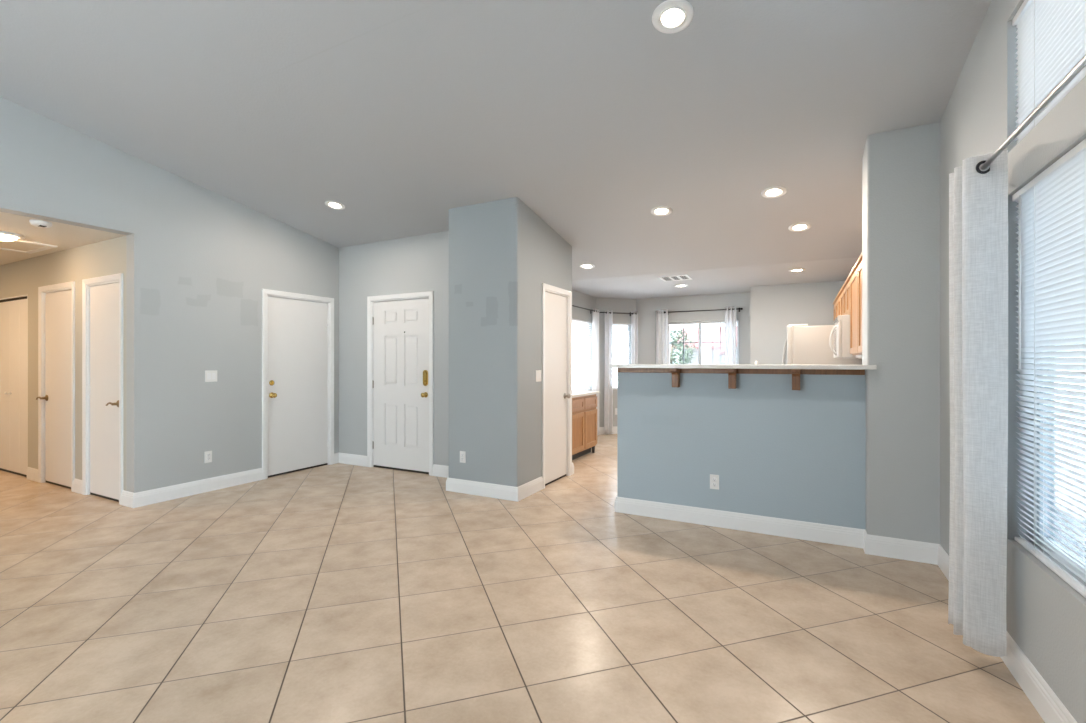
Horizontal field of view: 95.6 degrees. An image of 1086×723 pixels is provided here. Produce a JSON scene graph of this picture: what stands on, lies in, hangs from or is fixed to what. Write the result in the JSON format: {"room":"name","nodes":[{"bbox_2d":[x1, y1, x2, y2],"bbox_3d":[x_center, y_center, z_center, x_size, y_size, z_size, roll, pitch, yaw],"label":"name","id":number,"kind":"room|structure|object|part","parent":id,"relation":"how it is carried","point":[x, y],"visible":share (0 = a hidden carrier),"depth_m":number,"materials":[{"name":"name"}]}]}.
{"room":"empty living room","nodes":[
{"label":"empty living room","id":0,"kind":"room"},
{"bbox_2d":[0,236,125,490],"bbox_3d":[-5.465,0.070,5.410,3.909,2.460,0.140,0,0,28],"label":"wall","id":1,"kind":"structure","parent":0,"point":[107,257],"depth_m":5.06,"materials":[{"name":"beige paint"}]},
{"bbox_2d":[0,294,27,476],"bbox_3d":[-6.206,0.278,5.782,1.150,2.045,0.144,0,0,28],"label":"door","id":2,"kind":"structure","parent":1,"relation":"in","point":[13,310],"depth_m":5.68,"materials":[{"name":"white paint"}]},
{"bbox_2d":[27,467,37,481],"bbox_3d":[-5.568,1.235,5.376,0.318,0.130,0.015,0,0,28],"label":"baseboard","id":3,"kind":"structure","parent":1,"relation":"attached to","point":[32,473],"depth_m":5.37,"materials":[{"name":"white paint"}]},
{"bbox_2d":[36,281,74,491],"bbox_3d":[-5.035,0.249,5.153,0.834,2.102,0.178,0,0,28],"label":"door","id":4,"kind":"structure","parent":1,"relation":"in","point":[56,302],"depth_m":5.16,"materials":[{"name":"white paint"}]},
{"bbox_3d":[-5.362,0.390,5.260,0.150,0.066,0.064,0,0,27],"label":"handle","id":5,"kind":"part","parent":4,"relation":"part of","materials":[{"name":"brown metal"}]},
{"bbox_3d":[-5.036,0.274,5.149,0.691,2.009,0.042,0,0,27],"label":"panel","id":6,"kind":"part","parent":4,"relation":"part of","materials":[{"name":"white paint"}]},
{"bbox_2d":[73,479,81,493],"bbox_3d":[-4.596,1.235,4.870,0.206,0.130,0.015,0,0,28],"label":"baseboard","id":7,"kind":"structure","parent":1,"relation":"attached to","point":[77,484],"depth_m":4.87,"materials":[{"name":"white paint"}]},
{"bbox_2d":[82,273,122,504],"bbox_3d":[-4.139,0.249,4.687,0.774,2.102,0.178,0,0,28],"label":"door","id":8,"kind":"structure","parent":1,"relation":"in","point":[102,297],"depth_m":4.69,"materials":[{"name":"white paint"}]},
{"bbox_3d":[-4.141,0.274,4.683,0.631,2.009,0.042,0,0,27],"label":"panel","id":9,"kind":"part","parent":8,"relation":"part of","materials":[{"name":"white paint"}]},
{"bbox_3d":[-3.967,0.390,4.533,0.150,0.066,0.064,0,0,27],"label":"handle","id":10,"kind":"part","parent":8,"relation":"part of","materials":[{"name":"brown metal"}]},
{"bbox_2d":[0,97,338,492],"bbox_3d":[-4.442,-0.709,2.989,0.140,4.017,7.600,0,0,28],"label":"wall","id":11,"kind":"structure","parent":0,"point":[200,261],"depth_m":4.68,"materials":[{"name":"paint"}]},
{"bbox_2d":[121,468,262,507],"bbox_3d":[-3.453,1.235,4.935,0.213,0.130,1.187,0,0,28],"label":"baseboard","id":12,"kind":"structure","parent":11,"relation":"attached to","point":[129,499],"depth_m":4.75,"materials":[{"name":"white paint"}]},
{"bbox_2d":[204,451,211,462],"bbox_3d":[-3.350,0.955,4.925,0.009,0.115,0.070,0,0,28],"label":"power outlet","id":13,"kind":"object","parent":11,"relation":"attached to","point":[208,454],"visible":1,"depth_m":4.92,"materials":[{"name":"white plastic"}]},
{"bbox_2d":[205,370,216,381],"bbox_3d":[-3.337,0.147,4.950,0.008,0.115,0.116,0,0,28],"label":"light switch","id":14,"kind":"object","parent":11,"relation":"attached to","point":[210,375],"visible":1,"depth_m":4.95,"materials":[{"name":"white plastic"}]},
{"bbox_2d":[262,289,333,479],"bbox_3d":[-2.916,0.249,5.854,0.182,2.102,0.938,0,0,28],"label":"door","id":15,"kind":"structure","parent":11,"relation":"in","point":[298,329],"depth_m":5.81,"materials":[{"name":"white paint"}]},
{"bbox_3d":[-3.024,0.380,5.522,0.068,0.064,0.064,0,0,27],"label":"knob","id":16,"kind":"part","parent":15,"relation":"part of","materials":[{"name":"gold metal"}]},
{"bbox_2d":[339,231,448,465],"bbox_3d":[-1.613,-0.100,5.879,2.490,2.800,0.140,0,0,28],"label":"wall","id":17,"kind":"structure","parent":0,"point":[420,263],"depth_m":6.01,"materials":[{"name":"grey paint"}]},
{"bbox_2d":[334,453,366,466],"bbox_3d":[-2.414,1.235,6.169,0.521,0.130,0.085,0,0,28],"label":"baseboard","id":18,"kind":"structure","parent":17,"relation":"attached to","point":[352,459],"depth_m":6.21,"materials":[{"name":"white paint"}]},
{"bbox_2d":[367,291,433,475],"bbox_3d":[-1.686,0.249,5.882,1.034,2.102,0.182,0,0,28],"label":"door","id":19,"kind":"structure","parent":17,"relation":"in","point":[400,327],"depth_m":5.86,"materials":[{"name":"white paint"}]},
{"bbox_3d":[-1.369,0.385,5.653,0.064,0.064,0.068,0,0,27],"label":"knob","id":20,"kind":"part","parent":19,"relation":"part of","materials":[{"name":"gold metal"}]},
{"bbox_3d":[-1.361,0.190,5.668,0.068,0.184,0.033,0,0,27],"label":"lock plate","id":21,"kind":"part","parent":19,"relation":"part of","materials":[{"name":"gold metal"}]},
{"bbox_2d":[433,464,542,501],"bbox_3d":[-0.728,1.235,5.109,1.380,0.130,0.506,0,0,28],"label":"baseboard","id":22,"kind":"structure","parent":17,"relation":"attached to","point":[498,491],"depth_m":4.78,"materials":[{"name":"white paint"}]},
{"bbox_2d":[0,0,991,298],"bbox_3d":[-2.420,-2.004,4.501,10.350,1.727,12.150,0,0,28],"label":"ceiling","id":23,"kind":"structure","parent":0,"point":[401,114],"depth_m":3.39,"materials":[{"name":"paint"}]},
{"bbox_2d":[0,231,24,240],"bbox_3d":[-4.848,-1.113,4.395,0.304,0.053,0.304,0,0,28],"label":"ceiling light","id":24,"kind":"object","parent":23,"relation":"attached to","point":[4,236],"visible":1,"depth_m":4.39,"materials":[{"name":"white glass"}]},
{"bbox_2d":[0,240,56,253],"bbox_3d":[-5.200,-1.133,4.737,0.640,0.014,0.580,0,0,28],"label":"attic hatch","id":25,"kind":"object","parent":23,"relation":"attached to","point":[22,246],"visible":0.92,"depth_m":4.86,"materials":[{"name":"white paint"}]},
{"bbox_3d":[-5.200,-1.138,4.737,0.540,0.004,0.480,0,0,27],"label":"panel","id":26,"kind":"part","parent":25,"relation":"part of","materials":[{"name":"beige paint"}]},
{"bbox_2d":[29,220,51,227],"bbox_3d":[-4.099,-1.119,4.016,0.132,0.042,0.132,0,0,28],"label":"smoke detector","id":27,"kind":"object","parent":23,"relation":"attached to","point":[37,223],"visible":1,"depth_m":3.98,"materials":[{"name":"white plastic"}]},
{"bbox_2d":[325,200,344,209],"bbox_3d":[-2.141,-1.607,5.065,0.195,0.040,0.193,0,0,32],"label":"recessed light","id":28,"kind":"object","parent":23,"relation":"in","point":[332,204],"visible":1,"depth_m":5.05,"materials":[{"name":"white paint"}]},
{"bbox_2d":[579,263,594,268],"bbox_3d":[0.563,-1.220,6.301,0.195,0.040,0.193,0,0,32],"label":"recessed light","id":29,"kind":"object","parent":23,"relation":"in","point":[584,265],"visible":1,"depth_m":6.29,"materials":[{"name":"white paint"}]},
{"bbox_2d":[651,206,671,215],"bbox_3d":[1.120,-1.419,4.653,0.195,0.040,0.193,0,0,32],"label":"recessed light","id":30,"kind":"object","parent":23,"relation":"in","point":[661,210],"visible":1,"depth_m":4.64,"materials":[{"name":"white paint"}]},
{"bbox_2d":[652,0,693,33],"bbox_3d":[0.665,-1.765,2.523,0.209,0.042,0.207,0,0,32],"label":"recessed light","id":31,"kind":"object","parent":23,"relation":"in","point":[671,16],"visible":1,"depth_m":2.51,"materials":[{"name":"white paint"}]},
{"bbox_2d":[658,275,691,280],"bbox_3d":[1.805,-1.135,6.704,0.380,0.010,0.380,0,0,28],"label":"ceiling vent","id":32,"kind":"object","parent":23,"relation":"in","point":[676,277],"visible":1,"depth_m":6.70,"materials":[{"name":"white metal"}]},
{"bbox_2d":[761,186,786,197],"bbox_3d":[1.951,-1.428,4.159,0.195,0.040,0.193,0,0,23],"label":"recessed light","id":33,"kind":"object","parent":23,"relation":"in","point":[776,191],"visible":1,"depth_m":4.14,"materials":[{"name":"white paint"}]},
{"bbox_2d":[788,269,805,271],"bbox_3d":[3.166,-1.133,6.131,0.196,0.013,0.196,0,0,28],"label":"recessed light","id":34,"kind":"object","parent":23,"relation":"in","point":[791,270],"visible":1,"depth_m":6.11,"materials":[{"name":"white paint"}]},
{"bbox_2d":[788,223,810,231],"bbox_3d":[2.486,-1.298,4.765,0.195,0.040,0.193,0,0,23],"label":"recessed light","id":35,"kind":"object","parent":23,"relation":"in","point":[798,227],"visible":1,"depth_m":4.75,"materials":[{"name":"white paint"}]},
{"bbox_2d":[449,197,571,486],"bbox_3d":[-0.397,-0.128,5.377,1.010,2.856,1.258,0,0,28],"label":"wall","id":36,"kind":"structure","parent":0,"point":[502,253],"depth_m":4.78,"materials":[{"name":"paint"}]},
{"bbox_2d":[460,451,465,462],"bbox_3d":[-0.796,0.945,4.871,0.070,0.115,0.009,0,0,28],"label":"power outlet","id":37,"kind":"object","parent":36,"relation":"attached to","point":[462,453],"visible":1,"depth_m":4.87,"materials":[{"name":"white plastic"}]},
{"bbox_2d":[536,370,540,381],"bbox_3d":[-0.044,0.145,4.952,0.008,0.115,0.116,0,0,28],"label":"light switch","id":38,"kind":"object","parent":36,"relation":"attached to","point":[538,372],"visible":1,"depth_m":4.94,"materials":[{"name":"white plastic"}]},
{"bbox_2d":[542,283,571,488],"bbox_3d":[0.117,0.249,5.356,0.182,2.102,0.714,0,0,28],"label":"door","id":39,"kind":"structure","parent":36,"relation":"in","point":[556,302],"depth_m":5.36,"materials":[{"name":"white paint"}]},
{"bbox_3d":[0.119,0.274,5.355,0.042,2.009,0.571,0,0,27],"label":"panel","id":40,"kind":"part","parent":39,"relation":"part of","materials":[{"name":"white paint"}]},
{"bbox_2d":[0,434,1044,722],"bbox_3d":[-2.420,1.360,4.501,10.350,0.120,12.150,0,0,28],"label":"floor","id":41,"kind":"structure","parent":0,"point":[338,592],"depth_m":2.49,"materials":[{"name":"beige tile"}]},
{"bbox_2d":[572,394,596,459],"bbox_3d":[0.283,0.882,6.764,0.635,0.835,0.940,0,0,28],"label":"base cabinet","id":42,"kind":"object","parent":41,"relation":"on","point":[584,411],"visible":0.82,"depth_m":6.60,"materials":[{"name":"brown wood"}]},
{"bbox_3d":[0.442,0.570,6.415,0.010,0.070,0.338,0,0,27],"label":"panel","id":43,"kind":"part","parent":42,"relation":"part of","materials":[{"name":"brown wood"}]},
{"bbox_3d":[0.442,0.927,6.415,0.010,0.389,0.338,0,0,27],"label":"panel","id":44,"kind":"part","parent":42,"relation":"part of","materials":[{"name":"brown wood"}]},
{"bbox_3d":[0.446,0.570,6.412,0.020,0.150,0.444,0,0,27],"label":"drawer","id":45,"kind":"part","parent":42,"relation":"part of","materials":[{"name":"brown wood"}]},
{"bbox_3d":[0.446,0.927,6.412,0.020,0.495,0.444,0,0,27],"label":"door","id":46,"kind":"part","parent":42,"relation":"part of","materials":[{"name":"brown wood"}]},
{"bbox_3d":[0.664,0.570,6.831,0.020,0.150,0.444,0,0,27],"label":"drawer","id":47,"kind":"part","parent":42,"relation":"part of","materials":[{"name":"brown wood"}]},
{"bbox_3d":[0.660,0.570,6.833,0.010,0.070,0.338,0,0,27],"label":"panel","id":48,"kind":"part","parent":42,"relation":"part of","materials":[{"name":"brown wood"}]},
{"bbox_3d":[0.664,0.927,6.831,0.020,0.495,0.444,0,0,27],"label":"door","id":49,"kind":"part","parent":42,"relation":"part of","materials":[{"name":"brown wood"}]},
{"bbox_3d":[0.660,0.927,6.833,0.010,0.389,0.338,0,0,27],"label":"panel","id":50,"kind":"part","parent":42,"relation":"part of","materials":[{"name":"brown wood"}]},
{"bbox_2d":[782,324,861,364],"bbox_3d":[3.756,0.407,6.624,0.975,1.785,0.900,0,0,28],"label":"refrigerator","id":51,"kind":"object","parent":41,"relation":"on","point":[806,345],"visible":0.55,"depth_m":6.29,"materials":[{"name":"white metal"}]},
{"bbox_3d":[3.364,0.100,6.834,0.087,0.907,0.025,0,0,27],"label":"handle","id":52,"kind":"part","parent":51,"relation":"part of","materials":[{"name":"white plastic"}]},
{"bbox_3d":[3.324,0.371,6.624,0.063,1.678,0.500,0,0,27],"label":"door","id":53,"kind":"part","parent":51,"relation":"part of","materials":[{"name":"white metal"}]},
{"bbox_3d":[-0.035,0.882,6.153,0.635,0.835,0.433,0,0,28],"label":"base cabinet","id":54,"kind":"object","parent":41,"relation":"on","visible":0},
{"bbox_2d":[572,390,598,397],"bbox_3d":[0.192,0.443,6.585,0.650,0.038,1.420,0,0,28],"label":"countertop","id":55,"kind":"structure","parent":54,"relation":"on","point":[575,393],"depth_m":6.73,"materials":[{"name":"white stone"}]},
{"bbox_2d":[572,290,595,390],"bbox_3d":[0.193,-0.025,7.453,0.140,2.650,3.200,0,0,28],"label":"wall","id":56,"kind":"structure","parent":0,"point":[579,299],"depth_m":8.31,"materials":[{"name":"grey paint"}]},
{"bbox_2d":[572,321,591,390],"bbox_3d":[0.342,-0.095,7.697,0.138,1.190,2.070,0,0,28],"label":"window","id":57,"kind":"structure","parent":56,"relation":"in","point":[582,367],"depth_m":8.33,"materials":[{"name":"white glass"}]},
{"bbox_3d":[0.303,-0.095,7.717,0.004,1.130,2.010,0,0,27],"label":"pane","id":58,"kind":"part","parent":57,"relation":"part of","materials":[{"name":"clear glass"}]},
{"bbox_2d":[572,318,591,389],"bbox_3d":[0.356,-0.106,7.689,0.063,1.164,2.062,0,0,28],"label":"window blind","id":59,"kind":"object","parent":57,"relation":"attached to","point":[576,320],"visible":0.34,"depth_m":8.28,"materials":[{"name":"white plastic"}]},
{"bbox_3d":[0.719,-0.101,8.387,0.049,1.138,0.002,0,0,28],"label":"ladder cord","id":60,"kind":"part","parent":59,"relation":"part of","materials":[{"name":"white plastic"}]},
{"bbox_2d":[572,305,593,313],"bbox_3d":[0.410,-0.860,7.599,0.110,0.070,2.124,0,0,28],"label":"curtain rod","id":61,"kind":"object","parent":56,"relation":"attached to","point":[572,305],"visible":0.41,"depth_m":8.00,"materials":[{"name":"black metal"}]},
{"bbox_2d":[592,308,598,435],"bbox_3d":[0.911,0.193,8.482,0.064,2.195,0.253,0,0,28],"label":"curtain","id":62,"kind":"object","parent":61,"relation":"hanging from","point":[595,314],"visible":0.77,"depth_m":8.47,"materials":[{"name":"white fabric"}]},
{"bbox_2d":[596,297,635,426],"bbox_3d":[1.304,0.065,8.937,0.912,2.470,0.140,0,0,-18],"label":"wall","id":63,"kind":"structure","parent":0,"point":[619,305],"depth_m":8.80,"materials":[{"name":"grey paint"}]},
{"bbox_2d":[599,426,616,434],"bbox_3d":[1.718,1.235,8.342,3.296,0.130,1.272,0,0,-12],"label":"baseboard","id":64,"kind":"structure","parent":63,"relation":"attached to","point":[601,429],"depth_m":8.78,"materials":[{"name":"white paint"}]},
{"bbox_2d":[599,312,635,315],"bbox_3d":[1.298,-0.860,8.804,0.764,0.070,0.110,0,0,-18],"label":"curtain rod","id":65,"kind":"object","parent":63,"relation":"attached to","point":[630,313],"visible":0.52,"depth_m":8.79,"materials":[{"name":"black metal"}]},
{"bbox_2d":[604,310,612,433],"bbox_3d":[1.162,0.193,8.724,0.173,2.195,0.060,0,0,-16],"label":"curtain","id":66,"kind":"object","parent":65,"relation":"hanging from","point":[608,379],"visible":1,"depth_m":8.72,"materials":[{"name":"white fabric"}]},
{"bbox_3d":[1.309,-0.865,8.771,0.700,0.018,0.018,0,0,-17],"label":"rod","id":67,"kind":"part","parent":65,"relation":"part of","materials":[{"name":"black metal"}]},
{"bbox_2d":[631,311,637,363],"bbox_3d":[1.651,0.193,8.878,0.146,2.195,0.060,0,0,-15],"label":"curtain","id":68,"kind":"object","parent":65,"relation":"hanging from","point":[634,317],"visible":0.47,"depth_m":8.87,"materials":[{"name":"white fabric"}]},
{"bbox_2d":[613,325,629,388],"bbox_3d":[1.388,-0.095,8.943,0.445,1.190,0.138,0,0,-17],"label":"window","id":69,"kind":"structure","parent":63,"relation":"in","point":[628,326],"depth_m":9.03,"materials":[{"name":"white plastic"}]},
{"bbox_3d":[1.374,-0.095,8.988,0.445,1.190,0.045,0,0,-17],"label":"frame","id":70,"kind":"part","parent":69,"relation":"part of","materials":[{"name":"white plastic"}]},
{"bbox_2d":[613,323,630,387],"bbox_3d":[1.393,-0.106,8.928,0.437,1.164,0.063,0,0,-18],"label":"window blind","id":71,"kind":"object","parent":69,"relation":"attached to","point":[613,323],"visible":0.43,"depth_m":8.93,"materials":[{"name":"white plastic"}]},
{"bbox_2d":[636,292,749,363],"bbox_3d":[2.658,0.065,8.571,2.200,2.470,0.140,0,0,28],"label":"wall","id":72,"kind":"structure","parent":0,"point":[646,308],"depth_m":8.55,"materials":[{"name":"grey paint"}]},
{"bbox_2d":[668,320,738,363],"bbox_3d":[2.747,-0.095,8.504,1.200,1.190,0.138,0,0,28],"label":"window","id":73,"kind":"structure","parent":72,"relation":"in","point":[699,342],"depth_m":8.54,"materials":[{"name":"white plastic"}]},
{"bbox_2d":[664,308,742,314],"bbox_3d":[2.716,-0.860,8.400,1.304,0.070,0.110,0,0,28],"label":"curtain rod","id":74,"kind":"object","parent":72,"relation":"attached to","point":[739,309],"visible":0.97,"depth_m":8.35,"materials":[{"name":"black metal"}]},
{"bbox_2d":[656,310,667,363],"bbox_3d":[2.099,0.193,8.680,0.232,2.195,0.064,0,0,28],"label":"curtain","id":75,"kind":"object","parent":74,"relation":"hanging from","point":[661,317],"visible":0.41,"depth_m":8.68,"materials":[{"name":"white fabric"}]},
{"bbox_3d":[2.700,-0.865,8.369,1.240,0.018,0.018,0,0,27],"label":"rod","id":76,"kind":"part","parent":74,"relation":"part of","materials":[{"name":"black metal"}]},
{"bbox_2d":[725,307,736,363],"bbox_3d":[3.106,0.193,8.156,0.201,2.195,0.064,0,0,28],"label":"curtain","id":77,"kind":"object","parent":74,"relation":"hanging from","point":[730,315],"visible":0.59,"depth_m":8.15,"materials":[{"name":"white fabric"}]},
{"bbox_2d":[617,368,865,529],"bbox_3d":[1.473,0.678,3.901,1.810,1.244,0.130,0,0,28],"label":"wall","id":78,"kind":"structure","parent":0,"point":[776,450],"depth_m":3.77,"materials":[{"name":"paint"}]},
{"bbox_2d":[710,474,718,489],"bbox_3d":[1.354,0.951,3.885,0.070,0.115,0.009,0,0,28],"label":"power outlet","id":79,"kind":"object","parent":78,"relation":"attached to","point":[714,479],"visible":1,"depth_m":3.88,"materials":[{"name":"white plastic"}]},
{"bbox_2d":[610,364,876,389],"bbox_3d":[1.486,0.116,3.883,1.860,0.184,0.460,0,0,28],"label":"countertop","id":80,"kind":"structure","parent":78,"relation":"attached to","point":[732,370],"depth_m":3.72,"materials":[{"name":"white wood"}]},
{"bbox_2d":[750,281,844,364],"bbox_3d":[3.992,0.065,7.516,1.460,2.470,0.780,0,0,28],"label":"wall","id":81,"kind":"structure","parent":0,"point":[773,308],"depth_m":7.32,"materials":[{"name":"grey paint"}]},
{"bbox_2d":[862,122,939,543],"bbox_3d":[2.444,-0.127,3.384,0.390,2.854,0.320,0,0,28],"label":"wall pillar","id":82,"kind":"structure","parent":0,"point":[901,167],"depth_m":3.25,"materials":[{"name":"grey paint"}]},
{"bbox_2d":[940,0,1085,722],"bbox_3d":[2.104,-0.724,2.146,0.150,4.047,12.150,0,0,28],"label":"wall","id":83,"kind":"structure","parent":0,"point":[1046,616],"depth_m":2.12,"materials":[{"name":"grey paint"}]},
{"bbox_2d":[833,295,838,320],"bbox_3d":[4.047,-0.666,6.462,0.368,0.333,0.998,0,0,28],"label":"upper cabinet","id":84,"kind":"object","parent":83,"relation":"attached to","point":[835,303],"visible":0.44,"depth_m":6.59,"materials":[{"name":"brown wood"}]},
{"bbox_3d":[4.015,-0.648,6.755,0.020,0.273,0.481,0,0,27],"label":"door","id":85,"kind":"part","parent":84,"relation":"part of","materials":[{"name":"brown wood"}]},
{"bbox_2d":[838,286,843,315],"bbox_3d":[3.634,-0.447,5.668,0.368,0.773,0.790,0,0,28],"label":"upper cabinet","id":86,"kind":"object","parent":83,"relation":"attached to","point":[841,292],"visible":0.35,"depth_m":5.69,"materials":[{"name":"brown wood"}]},
{"bbox_3d":[3.577,-0.428,5.914,0.020,0.713,0.377,0,0,27],"label":"door","id":87,"kind":"part","parent":86,"relation":"part of","materials":[{"name":"brown wood"}]},
{"bbox_3d":[3.399,-0.428,5.573,0.020,0.713,0.377,0,0,27],"label":"door","id":88,"kind":"part","parent":86,"relation":"part of","materials":[{"name":"brown wood"}]},
{"bbox_2d":[615,497,1076,722],"bbox_3d":[0.772,1.235,2.149,2.215,0.130,3.885,0,0,28],"label":"baseboard","id":89,"kind":"structure","parent":83,"relation":"attached to","point":[1043,698],"depth_m":3.44,"materials":[{"name":"white paint"}]},
{"bbox_2d":[843,276,850,314],"bbox_3d":[3.275,-0.642,4.979,0.368,0.381,0.758,0,0,28],"label":"upper cabinet","id":90,"kind":"object","parent":83,"relation":"attached to","point":[846,285],"visible":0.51,"depth_m":5.01,"materials":[{"name":"brown wood"}]},
{"bbox_2d":[829,315,855,357],"bbox_3d":[3.207,-0.242,5.016,0.513,0.415,0.740,0,0,28],"label":"microwave","id":91,"kind":"object","parent":90,"relation":"attached to","point":[840,332],"visible":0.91,"depth_m":4.77,"materials":[{"name":"white plastic"}]},
{"bbox_3d":[2.946,-0.215,4.989,0.074,0.314,0.022,0,0,27],"label":"handle","id":92,"kind":"part","parent":91,"relation":"part of","materials":[{"name":"white plastic"}]},
{"bbox_3d":[3.092,-0.215,5.183,0.028,0.350,0.546,0,0,27],"label":"door","id":93,"kind":"part","parent":91,"relation":"part of","materials":[{"name":"white plastic"}]},
{"bbox_3d":[2.922,-0.215,4.854,0.026,0.350,0.186,0,0,27],"label":"control panel","id":94,"kind":"part","parent":91,"relation":"part of","materials":[{"name":"white plastic"}]},
{"bbox_3d":[3.215,-0.625,5.219,0.020,0.321,0.361,0,0,27],"label":"door","id":95,"kind":"part","parent":90,"relation":"part of","materials":[{"name":"brown wood"}]},
{"bbox_3d":[3.275,-0.819,4.979,0.368,0.028,0.758,0,0,27],"label":"crown moulding","id":96,"kind":"part","parent":90,"relation":"part of","materials":[{"name":"brown wood"}]},
{"bbox_3d":[3.045,-0.625,4.891,0.020,0.321,0.361,0,0,27],"label":"door","id":97,"kind":"part","parent":90,"relation":"part of","materials":[{"name":"brown wood"}]},
{"bbox_2d":[849,263,861,354],"bbox_3d":[2.934,-0.447,4.324,0.368,0.773,0.716,0,0,28],"label":"upper cabinet","id":98,"kind":"object","parent":83,"relation":"attached to","point":[853,274],"visible":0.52,"depth_m":4.43,"materials":[{"name":"brown wood"}]},
{"bbox_3d":[2.788,-0.428,4.399,0.020,0.713,0.688,0,0,27],"label":"door","id":99,"kind":"part","parent":98,"relation":"part of","materials":[{"name":"brown wood"}]},
{"bbox_3d":[2.934,-0.819,4.324,0.368,0.028,0.716,0,0,27],"label":"crown moulding","id":100,"kind":"part","parent":98,"relation":"part of","materials":[{"name":"brown wood"}]},
{"bbox_3d":[2.793,-0.428,4.397,0.010,0.607,0.582,0,0,27],"label":"panel","id":101,"kind":"part","parent":98,"relation":"part of","materials":[{"name":"brown wood"}]},
{"bbox_2d":[856,253,861,353],"bbox_3d":[2.645,-0.447,3.769,0.368,0.773,0.530,0,0,28],"label":"upper cabinet","id":102,"kind":"object","parent":83,"relation":"attached to","point":[859,261],"visible":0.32,"depth_m":3.99,"materials":[{"name":"brown wood"}]},
{"bbox_3d":[2.645,-0.819,3.769,0.368,0.028,0.530,0,0,27],"label":"crown moulding","id":103,"kind":"part","parent":102,"relation":"part of","materials":[{"name":"brown wood"}]},
{"bbox_3d":[2.500,-0.428,3.845,0.020,0.713,0.502,0,0,27],"label":"door","id":104,"kind":"part","parent":102,"relation":"part of","materials":[{"name":"brown wood"}]},
{"bbox_3d":[2.504,-0.428,3.843,0.010,0.607,0.396,0,0,27],"label":"panel","id":105,"kind":"part","parent":102,"relation":"part of","materials":[{"name":"brown wood"}]},
{"bbox_2d":[981,55,1085,169],"bbox_3d":[1.439,-0.796,1.182,0.139,0.080,2.405,0,0,28],"label":"curtain rod","id":106,"kind":"object","parent":83,"relation":"attached to","point":[1081,64],"visible":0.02,"depth_m":1.56,"materials":[{"name":"metal"}]},
{"bbox_2d":[948,150,1007,656],"bbox_3d":[1.870,0.178,2.123,0.148,2.073,0.224,0,0,28],"label":"curtain","id":107,"kind":"object","parent":106,"relation":"hanging from","point":[978,198],"visible":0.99,"depth_m":2.05,"materials":[{"name":"white fabric"}]},
{"bbox_2d":[1012,0,1085,143],"bbox_3d":[1.620,-1.188,1.310,0.036,0.569,1.812,0,0,28],"label":"window blind","id":108,"kind":"object","parent":83,"relation":"attached to","point":[1051,37],"visible":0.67,"depth_m":1.87,"materials":[{"name":"white plastic"}]},
{"bbox_3d":[1.939,-1.183,1.923,0.029,0.543,0.002,0,0,28],"label":"ladder cord","id":109,"kind":"part","parent":108,"relation":"part of","materials":[{"name":"white fabric"}]},
{"bbox_2d":[1035,337,1085,582],"bbox_3d":[1.685,0.026,1.276,0.050,1.488,1.820,0,0,28],"label":"window","id":110,"kind":"structure","parent":83,"relation":"in","point":[1083,541],"depth_m":1.90,"materials":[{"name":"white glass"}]},
{"bbox_3d":[2.075,0.026,2.030,0.045,1.388,0.028,0,0,27],"label":"sash","id":111,"kind":"part","parent":110,"relation":"part of","materials":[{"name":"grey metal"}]},
{"bbox_2d":[1012,139,1085,597],"bbox_3d":[1.616,0.025,1.312,0.044,1.482,1.812,0,0,28],"label":"window blind","id":112,"kind":"object","parent":110,"relation":"attached to","point":[1051,243],"visible":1,"depth_m":1.81,"materials":[{"name":"white plastic"}]},
{"bbox_3d":[1.939,0.030,1.923,0.029,1.456,0.002,0,0,28],"label":"ladder cord","id":113,"kind":"part","parent":112,"relation":"part of","materials":[{"name":"white fabric"}]},
{"bbox_3d":[1.620,0.759,1.310,0.023,0.014,1.808,0,0,27],"label":"rail","id":114,"kind":"part","parent":112,"relation":"part of","materials":[{"name":"white plastic"}]},
{"label":"outside","id":115,"kind":"structure","parent":0,"visible":0},
{"bbox_2d":[613,369,616,385],"bbox_3d":[13.852,1.550,26.610,140.000,0.200,180.000,0,0,28],"label":"ground","id":116,"kind":"structure","parent":115,"point":[614,370],"depth_m":41.96,"materials":[{"name":"white"}]},
{"bbox_2d":[670,327,696,363],"bbox_3d":[4.698,0.089,18.071,1.776,2.731,1.739,0,0,28],"label":"tree","id":117,"kind":"object","parent":116,"relation":"on","point":[687,359],"visible":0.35,"depth_m":17.75,"materials":[{"name":"green plant"}]},
{"bbox_2d":[671,326,736,363],"bbox_3d":[18.663,-0.775,39.100,15.200,4.450,12.800,0,0,28],"label":"sky","id":118,"kind":"structure","parent":116,"relation":"on","point":[710,352],"depth_m":38.86,"materials":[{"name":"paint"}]}
]}

